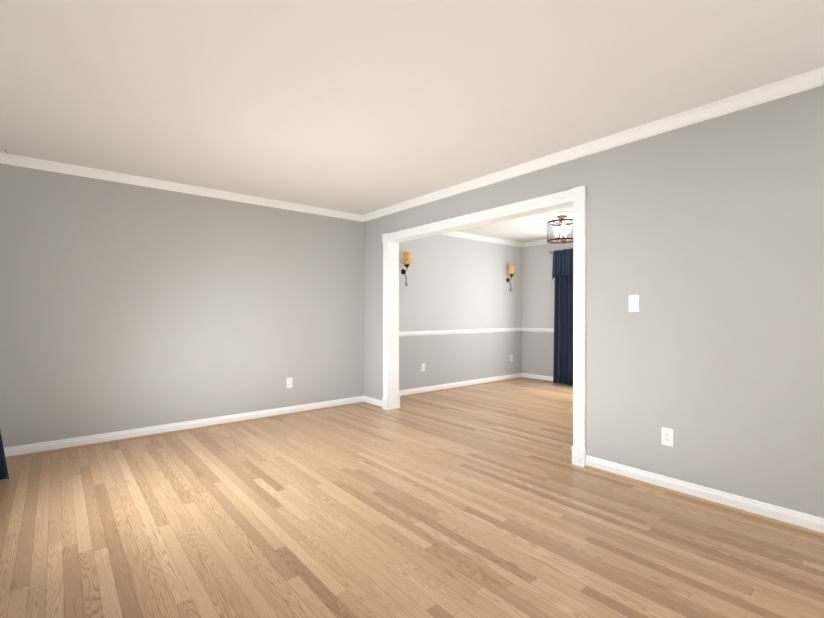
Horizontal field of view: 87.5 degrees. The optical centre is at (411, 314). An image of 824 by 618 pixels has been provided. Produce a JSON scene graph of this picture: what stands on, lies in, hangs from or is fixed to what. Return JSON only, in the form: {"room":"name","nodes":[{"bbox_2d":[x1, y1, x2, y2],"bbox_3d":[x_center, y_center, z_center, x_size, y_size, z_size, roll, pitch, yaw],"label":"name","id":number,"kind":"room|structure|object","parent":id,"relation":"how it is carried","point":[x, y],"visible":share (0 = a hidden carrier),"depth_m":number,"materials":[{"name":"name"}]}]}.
{"room":"empty living room","nodes":[
{"label":"empty living room","id":0,"kind":"room"},
{"bbox_2d":[0,163,521,447],"bbox_3d":[-0.796,-0.069,5.525,7.350,2.410,0.140,0,0,-40],"label":"wall","id":1,"kind":"structure","parent":0,"point":[124,306],"depth_m":4.30,"materials":[{"name":"paint"}]},
{"bbox_2d":[0,152,359,220],"bbox_3d":[-2.021,-1.236,4.374,3.540,0.068,0.066,0,0,-40],"label":"crown molding","id":2,"kind":"structure","parent":1,"relation":"attached to","point":[9,159],"depth_m":4.07,"materials":[{"name":"white wood"}]},
{"bbox_2d":[4,396,363,459],"bbox_3d":[-2.028,1.095,4.399,3.670,0.090,0.032,0,0,-40],"label":"baseboard","id":3,"kind":"structure","parent":1,"relation":"attached to","point":[19,451],"depth_m":4.11,"materials":[{"name":"white wood"}]},
{"bbox_2d":[286,378,291,387],"bbox_3d":[-1.404,0.778,4.930,0.070,0.115,0.007,0,0,-40],"label":"outlet","id":4,"kind":"object","parent":1,"relation":"attached to","point":[288,382],"visible":1,"depth_m":4.92,"materials":[{"name":"white plastic"}]},
{"bbox_2d":[401,252,410,285],"bbox_3d":[-0.077,-0.631,5.933,0.133,0.464,0.145,0,0,-40],"label":"sconce","id":5,"kind":"object","parent":1,"relation":"attached to","point":[406,260],"visible":0.98,"depth_m":5.89,"materials":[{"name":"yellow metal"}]},
{"bbox_2d":[421,363,424,371],"bbox_3d":[0.164,0.760,6.227,0.070,0.115,0.007,0,0,-40],"label":"outlet","id":6,"kind":"object","parent":1,"relation":"attached to","point":[422,367],"visible":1,"depth_m":6.22,"materials":[{"name":"white plastic"}]},
{"bbox_2d":[399,328,522,336],"bbox_3d":[0.736,0.263,6.687,3.230,0.068,0.024,0,0,-40],"label":"trim","id":7,"kind":"structure","parent":1,"relation":"attached to","point":[438,332],"depth_m":6.65,"materials":[{"name":"white wood"}]},
{"bbox_2d":[399,373,523,396],"bbox_3d":[0.731,1.087,6.681,3.210,0.090,0.032,0,0,-40],"label":"baseboard","id":8,"kind":"structure","parent":1,"relation":"attached to","point":[422,390],"depth_m":6.66,"materials":[{"name":"white wood"}]},
{"bbox_2d":[442,231,523,246],"bbox_3d":[0.753,-1.244,6.669,3.060,0.068,0.066,0,0,-40],"label":"crown molding","id":9,"kind":"structure","parent":1,"relation":"attached to","point":[456,234],"depth_m":7.02,"materials":[{"name":"white wood"}]},
{"bbox_2d":[506,264,515,290],"bbox_3d":[1.707,-0.636,7.409,0.133,0.464,0.145,0,0,-40],"label":"sconce","id":10,"kind":"object","parent":1,"relation":"attached to","point":[511,271],"visible":1,"depth_m":7.36,"materials":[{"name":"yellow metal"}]},
{"bbox_2d":[0,378,823,617],"bbox_3d":[1.235,1.205,3.076,7.350,0.120,6.510,0,0,-40],"label":"floor","id":11,"kind":"structure","parent":0,"point":[489,500],"depth_m":2.29,"materials":[{"name":"brown wood"}]},
{"bbox_2d":[0,0,823,242],"bbox_3d":[1.235,-1.325,3.067,7.350,0.120,6.510,0,0,-40],"label":"ceiling","id":12,"kind":"structure","parent":0,"point":[361,107],"depth_m":2.33,"materials":[{"name":"white paint"}]},
{"bbox_2d":[545,211,572,243],"bbox_3d":[1.909,-1.095,5.476,0.410,0.358,0.410,0,0,-40],"label":"cage pendant light","id":13,"kind":"object","parent":12,"relation":"hanging from","point":[560,216],"visible":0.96,"depth_m":5.48,"materials":[{"name":"orange metal"}]},
{"bbox_2d":[522,241,572,376],"bbox_3d":[3.158,-0.072,6.402,0.140,2.410,3.550,0,0,-40],"label":"wall","id":14,"kind":"structure","parent":0,"point":[538,285],"depth_m":7.46,"materials":[{"name":"paint"}]},
{"bbox_2d":[523,328,553,332],"bbox_3d":[2.252,0.260,7.369,0.024,0.068,0.805,0,0,-40],"label":"trim","id":15,"kind":"structure","parent":14,"relation":"attached to","point":[551,330],"depth_m":7.43,"materials":[{"name":"white wood"}]},
{"bbox_2d":[522,373,568,384],"bbox_3d":[3.048,1.088,6.406,0.030,0.090,3.410,0,0,-40],"label":"baseboard","id":16,"kind":"structure","parent":14,"relation":"attached to","point":[527,376],"depth_m":7.44,"materials":[{"name":"white wood"}]},
{"bbox_2d":[524,236,570,246],"bbox_3d":[3.034,-1.243,6.386,0.066,0.068,3.410,0,0,-40],"label":"crown molding","id":17,"kind":"structure","parent":14,"relation":"attached to","point":[539,242],"depth_m":7.40,"materials":[{"name":"white wood"}]},
{"bbox_2d":[549,248,572,384],"bbox_3d":[2.971,0.025,6.377,0.180,2.185,2.138,0,0,-40],"label":"curtain","id":18,"kind":"object","parent":14,"relation":"hanging from","point":[562,270],"visible":0.29,"depth_m":6.96,"materials":[{"name":"blue fabric"}]},
{"bbox_2d":[364,85,823,517],"bbox_3d":[1.416,-0.061,3.221,0.140,2.410,6.230,0,0,-40],"label":"wall","id":19,"kind":"structure","parent":0,"point":[705,240],"depth_m":2.64,"materials":[{"name":"paint"}]},
{"bbox_2d":[363,396,381,408],"bbox_3d":[-0.488,1.091,5.392,0.030,0.090,0.424,0,0,-40],"label":"baseboard","id":20,"kind":"structure","parent":19,"relation":"attached to","point":[374,402],"depth_m":5.39,"materials":[{"name":"white wood"}]},
{"bbox_2d":[389,202,572,409],"bbox_3d":[0.539,0.120,4.281,0.142,2.040,2.440,0,0,-40],"label":"lining","id":21,"kind":"object","parent":19,"relation":"attached to","point":[393,324],"visible":0.48,"depth_m":5.19,"materials":[{"name":"white wood"}]},
{"bbox_2d":[382,185,585,466],"bbox_3d":[0.539,0.082,4.281,0.212,2.116,2.596,0,0,-40],"label":"door frame","id":22,"kind":"structure","parent":19,"relation":"attached to","point":[576,196],"depth_m":3.30,"materials":[{"name":"white wood"}]},
{"bbox_2d":[360,67,823,221],"bbox_3d":[1.336,-1.232,3.151,0.066,0.068,6.230,0,0,-40],"label":"crown molding","id":23,"kind":"structure","parent":19,"relation":"attached to","point":[785,87],"depth_m":2.91,"materials":[{"name":"white wood"}]},
{"bbox_2d":[629,295,638,311],"bbox_3d":[1.527,-0.080,2.964,0.016,0.115,0.070,0,0,-40],"label":"light switch","id":24,"kind":"object","parent":19,"relation":"attached to","point":[633,303],"visible":1,"depth_m":2.96,"materials":[{"name":"white plastic"}]},
{"bbox_2d":[661,427,672,446],"bbox_3d":[1.666,0.796,2.807,0.007,0.115,0.070,0,0,-40],"label":"outlet","id":25,"kind":"object","parent":19,"relation":"attached to","point":[666,436],"visible":1,"depth_m":2.81,"materials":[{"name":"white plastic"}]},
{"bbox_2d":[584,455,823,537],"bbox_3d":[2.308,1.103,2.013,0.030,0.090,3.164,0,0,-40],"label":"baseboard","id":26,"kind":"structure","parent":19,"relation":"attached to","point":[804,520],"depth_m":2.59,"materials":[{"name":"white wood"}]},
{"bbox_3d":[-1.543,-0.052,0.773,0.140,2.410,6.230,0,0,-40],"label":"wall","id":27,"kind":"structure","parent":0,"visible":0},
{"bbox_2d":[0,430,8,479],"bbox_3d":[-2.451,0.027,2.274,0.373,2.218,2.528,0,0,-40],"label":"curtain","id":28,"kind":"object","parent":27,"relation":"hanging from","point":[3,471],"visible":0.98,"depth_m":2.96,"materials":[{"name":"blue fabric"}]}
]}

